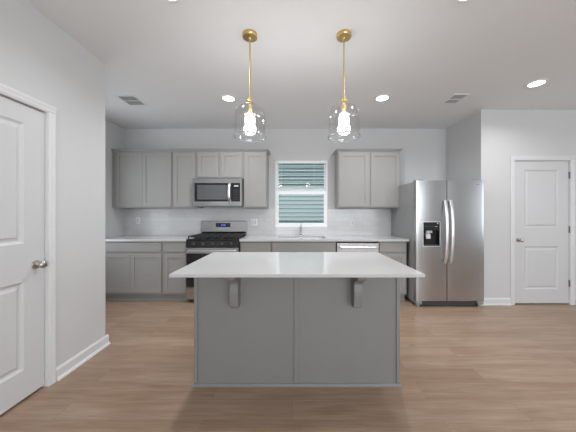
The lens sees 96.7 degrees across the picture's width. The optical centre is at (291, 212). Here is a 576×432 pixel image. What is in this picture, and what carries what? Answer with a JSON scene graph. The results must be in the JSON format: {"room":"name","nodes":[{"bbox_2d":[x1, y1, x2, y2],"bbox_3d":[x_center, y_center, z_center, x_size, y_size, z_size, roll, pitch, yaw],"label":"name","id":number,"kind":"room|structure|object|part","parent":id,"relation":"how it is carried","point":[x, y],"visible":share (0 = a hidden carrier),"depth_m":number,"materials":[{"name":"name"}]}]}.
{"room":"kitchen","nodes":[
{"label":"kitchen","id":0,"kind":"room"},
{"bbox_2d":[0,0,104,367],"bbox_3d":[-1.912,-0.083,-0.547,0.170,2.755,6.106,0,0,0],"label":"wall","id":1,"kind":"structure","parent":0,"point":[39,60],"depth_m":2.10,"materials":[{"name":"paint"}]},
{"bbox_2d":[0,83,56,414],"bbox_3d":[-1.860,0.242,1.534,0.174,2.105,0.877,0,0,0],"label":"door","id":2,"kind":"structure","parent":1,"relation":"in","point":[27,123],"depth_m":1.77,"materials":[{"name":"white paint"}]},
{"bbox_3d":[-1.804,0.370,1.841,0.061,0.055,0.055,0,0,0],"label":"knob","id":3,"kind":"part","parent":2,"relation":"part of","materials":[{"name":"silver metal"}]},
{"bbox_2d":[56,334,110,380],"bbox_3d":[-1.812,1.247,2.254,0.030,0.096,0.564,0,0,0],"label":"baseboard","id":4,"kind":"structure","parent":1,"relation":"attached to","point":[67,367],"depth_m":2.20,"materials":[{"name":"white paint"}]},
{"bbox_2d":[105,119,123,236],"bbox_3d":[-2.960,-0.083,3.408,0.120,2.755,2.044,0,0,0],"label":"wall","id":5,"kind":"structure","parent":0,"point":[114,134],"depth_m":4.11,"materials":[{"name":"paint"}]},
{"bbox_2d":[124,129,445,208],"bbox_3d":[-0.115,-0.083,4.490,5.810,2.755,0.120,0,0,0],"label":"wall","id":6,"kind":"structure","parent":0,"point":[423,154],"depth_m":4.43,"materials":[{"name":"paint"}]},
{"bbox_2d":[112,152,172,207],"bbox_3d":[-2.411,-0.538,4.267,0.971,0.910,0.324,0,0,0],"label":"upper cabinet","id":7,"kind":"object","parent":6,"relation":"attached to","point":[139,179],"visible":0.96,"depth_m":4.11,"materials":[{"name":"grey paint"}]},
{"bbox_3d":[-2.615,-0.538,4.114,0.419,0.866,0.019,0,0,0],"label":"door","id":8,"kind":"part","parent":7,"relation":"part of","materials":[{"name":"grey paint"}]},
{"bbox_3d":[-2.172,-0.538,4.114,0.458,0.866,0.019,0,0,0],"label":"door","id":9,"kind":"part","parent":7,"relation":"part of","materials":[{"name":"grey paint"}]},
{"bbox_2d":[111,149,269,154],"bbox_3d":[-1.634,-1.009,4.261,2.524,0.040,0.335,0,0,0],"label":"crown molding","id":10,"kind":"structure","parent":7,"relation":"on","point":[113,150],"depth_m":4.11,"materials":[{"name":"grey paint"}]},
{"bbox_2d":[173,152,202,207],"bbox_3d":[-1.732,-0.538,4.267,0.384,0.910,0.324,0,0,0],"label":"upper cabinet","id":11,"kind":"object","parent":6,"relation":"attached to","point":[184,163],"visible":0.84,"depth_m":4.11,"materials":[{"name":"grey paint"}]},
{"bbox_2d":[196,152,243,179],"bbox_3d":[-1.159,-0.772,4.267,0.761,0.442,0.324,0,0,0],"label":"upper cabinet","id":12,"kind":"object","parent":6,"relation":"attached to","point":[208,164],"visible":0.81,"depth_m":4.11,"materials":[{"name":"grey paint"}]},
{"bbox_3d":[-1.347,-0.772,4.114,0.335,0.398,0.019,0,0,0],"label":"door","id":13,"kind":"part","parent":12,"relation":"part of","materials":[{"name":"grey paint"}]},
{"bbox_2d":[193,178,243,206],"bbox_3d":[-1.173,-0.325,4.194,0.766,0.446,0.453,0,0,0],"label":"microwave","id":14,"kind":"object","parent":12,"relation":"attached to","point":[207,192],"visible":0.97,"depth_m":4.02,"materials":[{"name":"silver metal"}]},
{"bbox_3d":[-1.248,-0.326,4.021,0.565,0.288,0.004,0,0,0],"label":"door glass","id":15,"kind":"part","parent":14,"relation":"part of","materials":[{"name":"black glass"}]},
{"bbox_3d":[-0.981,-0.326,3.994,0.038,0.293,0.053,0,0,0],"label":"door handle","id":16,"kind":"part","parent":14,"relation":"part of","materials":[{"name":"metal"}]},
{"bbox_3d":[-0.973,-0.772,4.114,0.339,0.398,0.019,0,0,0],"label":"door","id":17,"kind":"part","parent":12,"relation":"part of","materials":[{"name":"grey paint"}]},
{"bbox_2d":[251,219,256,225],"bbox_3d":[-0.655,0.160,4.418,0.115,0.114,0.008,0,0,0],"label":"wall outlet","id":18,"kind":"object","parent":6,"relation":"attached to","point":[253,221],"visible":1,"depth_m":4.42,"materials":[{"name":"white plastic"}]},
{"bbox_2d":[244,152,268,207],"bbox_3d":[-0.590,-0.538,4.267,0.375,0.910,0.324,0,0,0],"label":"upper cabinet","id":19,"kind":"object","parent":6,"relation":"attached to","point":[256,164],"visible":1,"depth_m":4.11,"materials":[{"name":"grey paint"}]},
{"bbox_2d":[124,209,391,234],"bbox_3d":[-0.570,0.156,4.426,4.660,0.446,0.008,0,0,0],"label":"backsplash","id":20,"kind":"structure","parent":6,"relation":"attached to","point":[152,221],"depth_m":4.42,"materials":[{"name":"white tile"}]},
{"bbox_2d":[275,161,326,226],"bbox_3d":[0.162,-0.334,4.472,0.904,1.146,0.076,0,0,0],"label":"window","id":21,"kind":"structure","parent":6,"relation":"in","point":[278,192],"depth_m":4.44,"materials":[{"name":"white plastic"}]},
{"bbox_2d":[277,162,325,188],"bbox_3d":[0.162,-0.641,4.421,0.834,0.468,0.049,0,0,0],"label":"window blind","id":22,"kind":"object","parent":21,"relation":"attached to","point":[277,162],"visible":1,"depth_m":4.42,"materials":[{"name":"white plastic"}]},
{"bbox_3d":[0.162,-0.430,4.426,0.830,0.014,0.037,0,0,0],"label":"rail","id":23,"kind":"part","parent":22,"relation":"part of","materials":[{"name":"white plastic"}]},
{"bbox_3d":[0.162,-0.617,4.489,0.852,0.540,0.022,0,0,0],"label":"sash","id":24,"kind":"part","parent":21,"relation":"part of","materials":[{"name":"white plastic"}]},
{"bbox_3d":[0.162,-0.079,4.458,0.856,0.596,0.033,0,0,0],"label":"sash","id":25,"kind":"part","parent":21,"relation":"part of","materials":[{"name":"white plastic"}]},
{"bbox_2d":[350,220,354,225],"bbox_3d":[1.045,0.170,4.418,0.070,0.114,0.008,0,0,0],"label":"wall outlet","id":26,"kind":"object","parent":6,"relation":"attached to","point":[352,222],"visible":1,"depth_m":4.42,"materials":[{"name":"white plastic"}]},
{"bbox_2d":[335,152,399,207],"bbox_3d":[1.242,-0.538,4.267,1.006,0.910,0.324,0,0,0],"label":"upper cabinet","id":27,"kind":"object","parent":6,"relation":"attached to","point":[362,179],"visible":0.88,"depth_m":4.11,"materials":[{"name":"grey paint"}]},
{"bbox_3d":[0.992,-0.538,4.114,0.472,0.866,0.019,0,0,0],"label":"door","id":28,"kind":"part","parent":27,"relation":"part of","materials":[{"name":"grey paint"}]},
{"bbox_2d":[333,149,402,155],"bbox_3d":[1.242,-1.009,4.261,1.067,0.040,0.335,0,0,0],"label":"crown molding","id":29,"kind":"structure","parent":27,"relation":"on","point":[336,150],"depth_m":4.11,"materials":[{"name":"grey paint"}]},
{"bbox_3d":[1.498,-0.538,4.114,0.459,0.866,0.019,0,0,0],"label":"door","id":30,"kind":"part","parent":27,"relation":"part of","materials":[{"name":"grey paint"}]},
{"bbox_2d":[0,298,575,431],"bbox_3d":[1.650,1.345,0.415,9.340,0.100,8.270,0,0,0],"label":"floor","id":31,"kind":"structure","parent":0,"point":[464,368],"depth_m":1.87,"materials":[{"name":"brown wood"}]},
{"bbox_2d":[105,241,164,300],"bbox_3d":[-2.391,0.853,4.072,1.011,0.884,0.714,0,0,0],"label":"base cabinet","id":32,"kind":"object","parent":31,"relation":"on","point":[133,269],"visible":0.57,"depth_m":3.72,"materials":[{"name":"grey paint"}]},
{"bbox_3d":[-2.596,0.875,3.724,0.488,0.570,0.019,0,0,0],"label":"cabinet door","id":33,"kind":"part","parent":32,"relation":"part of","materials":[{"name":"grey paint"}]},
{"bbox_3d":[-2.370,0.496,3.724,0.939,0.127,0.019,0,0,0],"label":"drawer","id":34,"kind":"part","parent":32,"relation":"part of","materials":[{"name":"grey paint"}]},
{"bbox_3d":[-2.124,0.875,3.724,0.447,0.570,0.019,0,0,0],"label":"cabinet door","id":35,"kind":"part","parent":32,"relation":"part of","materials":[{"name":"grey paint"}]},
{"bbox_2d":[105,235,192,240],"bbox_3d":[-2.213,0.395,4.055,1.370,0.030,0.730,0,0,0],"label":"countertop","id":36,"kind":"structure","parent":32,"relation":"on","point":[122,237],"depth_m":3.81,"materials":[{"name":"white stone"}]},
{"bbox_2d":[163,241,188,300],"bbox_3d":[-1.706,0.853,4.072,0.356,0.884,0.714,0,0,0],"label":"base cabinet","id":37,"kind":"object","parent":31,"relation":"on","point":[174,252],"visible":0.62,"depth_m":3.72,"materials":[{"name":"grey paint"}]},
{"bbox_3d":[-1.706,0.496,3.724,0.325,0.127,0.019,0,0,0],"label":"drawer","id":38,"kind":"part","parent":37,"relation":"part of","materials":[{"name":"grey paint"}]},
{"bbox_3d":[-1.706,0.875,3.724,0.325,0.570,0.019,0,0,0],"label":"cabinet door","id":39,"kind":"part","parent":37,"relation":"part of","materials":[{"name":"grey paint"}]},
{"bbox_2d":[186,221,246,301],"bbox_3d":[-1.143,0.714,4.008,0.762,1.162,0.785,0,0,0],"label":"gas range","id":40,"kind":"object","parent":31,"relation":"on","point":[215,236],"visible":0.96,"depth_m":3.69,"materials":[{"name":"silver metal"}]},
{"bbox_3d":[-1.143,1.159,3.688,0.756,0.163,0.041,0,0,0],"label":"storage drawer","id":41,"kind":"part","parent":40,"relation":"part of","materials":[{"name":"silver metal"}]},
{"bbox_3d":[-1.143,0.538,3.642,0.692,0.020,0.054,0,0,0],"label":"oven handle","id":42,"kind":"part","parent":40,"relation":"part of","materials":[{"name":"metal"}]},
{"bbox_3d":[-1.143,0.784,3.688,0.756,0.571,0.041,0,0,0],"label":"oven door","id":43,"kind":"part","parent":40,"relation":"part of","materials":[{"name":"silver metal"}]},
{"bbox_3d":[-1.143,0.449,3.693,0.762,0.093,0.034,0,0,0],"label":"control panel","id":44,"kind":"part","parent":40,"relation":"part of","materials":[{"name":"black metal"}]},
{"bbox_2d":[186,236,244,240],"bbox_3d":[-1.143,0.389,3.982,0.762,0.024,0.595,0,0,0],"label":"cooktop","id":45,"kind":"object","parent":40,"relation":"in","point":[194,238],"depth_m":3.70,"materials":[{"name":"black metal"}]},
{"bbox_2d":[240,241,270,251],"bbox_3d":[-0.529,0.853,4.072,0.457,0.884,0.714,0,0,0],"label":"base cabinet","id":46,"kind":"object","parent":31,"relation":"on","point":[245,246],"visible":0.16,"depth_m":3.71,"materials":[{"name":"grey paint"}]},
{"bbox_2d":[192,278,401,386],"bbox_3d":[0.037,0.847,2.083,1.560,0.896,0.743,0,0,0],"label":"kitchen island","id":47,"kind":"object","parent":31,"relation":"on","point":[249,332],"visible":0.76,"depth_m":1.92,"materials":[{"name":"grey paint"}]},
{"bbox_2d":[169,252,424,277],"bbox_3d":[0.032,0.388,2.027,1.580,0.021,0.901,0,0,0],"label":"island countertop","id":48,"kind":"structure","parent":47,"relation":"on","point":[215,264],"depth_m":1.80,"materials":[{"name":"white stone"}]},
{"bbox_3d":[0.037,1.284,2.178,1.560,0.023,0.554,0,0,0],"label":"moulding","id":49,"kind":"part","parent":47,"relation":"part of","materials":[{"name":"grey paint"}]},
{"bbox_2d":[271,241,335,251],"bbox_3d":[0.172,0.853,4.072,0.945,0.884,0.714,0,0,0],"label":"base cabinet","id":50,"kind":"object","parent":31,"relation":"on","point":[276,246],"visible":0.1,"depth_m":3.71,"materials":[{"name":"grey paint"}]},
{"bbox_2d":[239,235,408,240],"bbox_3d":[0.466,0.395,4.055,2.448,0.030,0.730,0,0,0],"label":"countertop","id":51,"kind":"structure","parent":50,"relation":"on","point":[248,237],"depth_m":3.81,"materials":[{"name":"white stone"}]},
{"bbox_2d":[336,241,378,252],"bbox_3d":[0.954,0.855,4.035,0.603,0.881,0.750,0,0,0],"label":"dishwasher","id":52,"kind":"object","parent":31,"relation":"on","point":[341,246],"visible":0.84,"depth_m":3.71,"materials":[{"name":"grey metal"}]},
{"bbox_3d":[0.954,0.495,3.685,0.511,0.032,0.050,0,0,0],"label":"door handle","id":53,"kind":"part","parent":52,"relation":"part of","materials":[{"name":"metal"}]},
{"bbox_2d":[378,241,406,300],"bbox_3d":[1.467,0.853,4.072,0.409,0.884,0.714,0,0,0],"label":"base cabinet","id":54,"kind":"object","parent":31,"relation":"on","point":[395,250],"visible":0.38,"depth_m":3.71,"materials":[{"name":"grey paint"}]},
{"bbox_3d":[1.464,0.496,3.724,0.372,0.127,0.019,0,0,0],"label":"drawer","id":55,"kind":"part","parent":54,"relation":"part of","materials":[{"name":"grey paint"}]},
{"bbox_3d":[1.464,0.875,3.724,0.372,0.570,0.019,0,0,0],"label":"cabinet door","id":56,"kind":"part","parent":54,"relation":"part of","materials":[{"name":"grey paint"}]},
{"bbox_2d":[392,180,483,306],"bbox_3d":[2.172,0.416,3.913,0.936,1.758,0.955,0,0,0],"label":"refrigerator","id":57,"kind":"object","parent":31,"relation":"on","point":[442,221],"visible":0.98,"depth_m":3.51,"materials":[{"name":"silver metal"}]},
{"bbox_3d":[1.913,0.380,3.549,0.418,1.654,0.078,0,0,0],"label":"freezer door","id":58,"kind":"part","parent":57,"relation":"part of","materials":[{"name":"silver metal"}]},
{"bbox_3d":[1.913,0.183,3.542,0.218,0.113,0.056,0,0,0],"label":"control panel","id":59,"kind":"part","parent":57,"relation":"part of","materials":[{"name":"black plastic"}]},
{"bbox_3d":[2.124,1.267,3.970,0.832,0.032,0.820,0,0,0],"label":"rail","id":60,"kind":"part","parent":57,"relation":"part of","materials":[{"name":"grey plastic"}]},
{"bbox_3d":[2.092,0.255,3.472,0.042,0.862,0.073,0,0,0],"label":"door handle","id":61,"kind":"part","parent":57,"relation":"part of","materials":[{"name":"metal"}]},
{"bbox_3d":[2.168,0.255,3.472,0.042,0.862,0.073,0,0,0],"label":"door handle","id":62,"kind":"part","parent":57,"relation":"part of","materials":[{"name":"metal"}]},
{"bbox_3d":[2.387,0.380,3.549,0.506,1.654,0.078,0,0,0],"label":"door","id":63,"kind":"part","parent":57,"relation":"part of","materials":[{"name":"silver metal"}]},
{"bbox_2d":[26,0,575,128],"bbox_3d":[1.650,-1.510,0.415,9.340,0.100,8.270,0,0,0],"label":"ceiling","id":64,"kind":"structure","parent":0,"point":[179,59],"depth_m":2.39,"materials":[{"name":"paint"}]},
{"bbox_2d":[114,95,147,105],"bbox_3d":[-2.075,-1.456,3.320,0.250,0.008,0.300,0,0,0],"label":"ceiling vent","id":65,"kind":"object","parent":64,"relation":"in","point":[131,100],"visible":1,"depth_m":3.31,"materials":[{"name":"white plastic"}]},
{"bbox_2d":[165,0,180,2],"bbox_3d":[-0.815,-1.454,1.675,0.200,0.011,0.200,0,0,0],"label":"recessed light","id":66,"kind":"object","parent":64,"relation":"in","point":[171,1],"visible":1,"depth_m":1.75,"materials":[{"name":"white plastic"}]},
{"bbox_2d":[221,94,236,101],"bbox_3d":[-0.805,-1.454,3.250,0.200,0.011,0.200,0,0,0],"label":"recessed light","id":67,"kind":"object","parent":64,"relation":"in","point":[230,98],"visible":1,"depth_m":3.24,"materials":[{"name":"white plastic"}]},
{"bbox_2d":[223,96,233,100],"bbox_3d":[-0.805,-1.455,3.250,0.143,0.008,0.143,0,0,0],"label":"diffuser","id":68,"kind":"object","parent":67,"relation":"attached to","point":[226,98],"depth_m":3.25,"materials":[{"name":"white plastic"}]},
{"bbox_2d":[233,29,265,141],"bbox_3d":[-0.343,-1.039,2.090,0.263,0.842,0.263,0,0,0],"label":"pendant light","id":69,"kind":"object","parent":64,"relation":"hanging from","point":[249,35],"visible":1,"depth_m":2.08,"materials":[{"name":"gold metal"}]},
{"bbox_2d":[246,96,253,111],"bbox_3d":[-0.343,-0.887,2.090,0.058,0.135,0.058,0,0,0],"label":"socket","id":70,"kind":"object","parent":69,"relation":"attached to","point":[249,100],"depth_m":2.08,"materials":[{"name":"gold metal"}]},
{"bbox_3d":[-0.343,-1.177,2.090,0.011,0.475,0.011,0,0,-15],"label":"rod","id":71,"kind":"part","parent":69,"relation":"part of","materials":[{"name":"gold metal"}]},
{"bbox_3d":[-0.343,-0.764,2.090,0.084,0.115,0.084,0,0,0],"label":"bulb","id":72,"kind":"part","parent":69,"relation":"part of","materials":[{"name":"white glass"}]},
{"bbox_2d":[328,29,360,141],"bbox_3d":[0.424,-1.039,2.090,0.263,0.842,0.263,0,0,0],"label":"pendant light","id":73,"kind":"object","parent":64,"relation":"hanging from","point":[344,35],"visible":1,"depth_m":2.08,"materials":[{"name":"gold metal"}]},
{"bbox_2d":[340,96,347,111],"bbox_3d":[0.424,-0.887,2.090,0.058,0.135,0.058,0,0,0],"label":"socket","id":74,"kind":"object","parent":73,"relation":"attached to","point":[343,100],"depth_m":2.08,"materials":[{"name":"gold metal"}]},
{"bbox_3d":[0.424,-1.177,2.090,0.011,0.475,0.011,0,0,15],"label":"rod","id":75,"kind":"part","parent":73,"relation":"part of","materials":[{"name":"gold metal"}]},
{"bbox_3d":[0.424,-0.764,2.090,0.084,0.115,0.084,0,0,0],"label":"bulb","id":76,"kind":"part","parent":73,"relation":"part of","materials":[{"name":"white glass"}]},
{"bbox_2d":[374,94,390,100],"bbox_3d":[1.142,-1.454,3.240,0.200,0.011,0.200,0,0,0],"label":"recessed light","id":77,"kind":"object","parent":64,"relation":"in","point":[382,97],"visible":1,"depth_m":3.22,"materials":[{"name":"white plastic"}]},
{"bbox_2d":[376,96,387,100],"bbox_3d":[1.142,-1.455,3.240,0.143,0.008,0.143,0,0,0],"label":"diffuser","id":78,"kind":"object","parent":77,"relation":"attached to","point":[378,98],"depth_m":3.25,"materials":[{"name":"white plastic"}]},
{"bbox_2d":[441,94,469,103],"bbox_3d":[2.085,-1.456,3.275,0.200,0.008,0.290,0,0,0],"label":"ceiling vent","id":79,"kind":"object","parent":64,"relation":"in","point":[455,98],"visible":1,"depth_m":3.26,"materials":[{"name":"white plastic"}]},
{"bbox_2d":[453,0,469,2],"bbox_3d":[1.160,-1.454,1.675,0.200,0.011,0.200,0,0,0],"label":"recessed light","id":80,"kind":"object","parent":64,"relation":"in","point":[457,1],"visible":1,"depth_m":1.75,"materials":[{"name":"white plastic"}]},
{"bbox_2d":[525,78,548,87],"bbox_3d":[2.745,-1.454,2.875,0.200,0.011,0.200,0,0,0],"label":"recessed light","id":81,"kind":"object","parent":64,"relation":"in","point":[538,82],"visible":1,"depth_m":2.86,"materials":[{"name":"white plastic"}]},
{"bbox_2d":[528,81,544,86],"bbox_3d":[2.745,-1.455,2.875,0.143,0.008,0.143,0,0,0],"label":"diffuser","id":82,"kind":"object","parent":81,"relation":"attached to","point":[533,83],"depth_m":2.87,"materials":[{"name":"white plastic"}]},
{"bbox_2d":[446,113,474,179],"bbox_3d":[2.730,-0.083,4.082,0.120,2.755,0.695,0,0,0],"label":"wall","id":83,"kind":"structure","parent":0,"point":[460,137],"depth_m":4.03,"materials":[{"name":"paint"}]},
{"bbox_2d":[475,110,575,297],"bbox_3d":[4.495,-0.083,3.700,3.650,2.755,0.170,0,0,0],"label":"wall","id":84,"kind":"structure","parent":0,"point":[500,135],"depth_m":3.62,"materials":[{"name":"paint"}]},
{"bbox_2d":[483,298,510,304],"bbox_3d":[2.858,1.247,3.600,0.437,0.096,0.030,0,0,0],"label":"baseboard","id":85,"kind":"structure","parent":84,"relation":"attached to","point":[487,301],"depth_m":3.60,"materials":[{"name":"white paint"}]},
{"bbox_2d":[510,156,575,304],"bbox_3d":[3.534,0.246,3.647,0.904,2.098,0.176,0,0,0],"label":"door","id":86,"kind":"structure","parent":84,"relation":"in","point":[542,188],"depth_m":3.63,"materials":[{"name":"white paint"}]},
{"label":"outside","id":87,"kind":"structure","parent":0,"visible":0},
{"bbox_3d":[0.000,1.770,17.280,18.000,0.150,25.440,0,0,0],"label":"ground","id":88,"kind":"structure","parent":87,"visible":0},
{"bbox_2d":[278,164,323,222],"bbox_3d":[0.250,-0.655,7.213,10.500,4.700,0.175,0,0,0],"label":"neighbouring house","id":89,"kind":"structure","parent":88,"relation":"on","point":[292,208],"depth_m":7.15,"materials":[{"name":"teal"}]}
]}

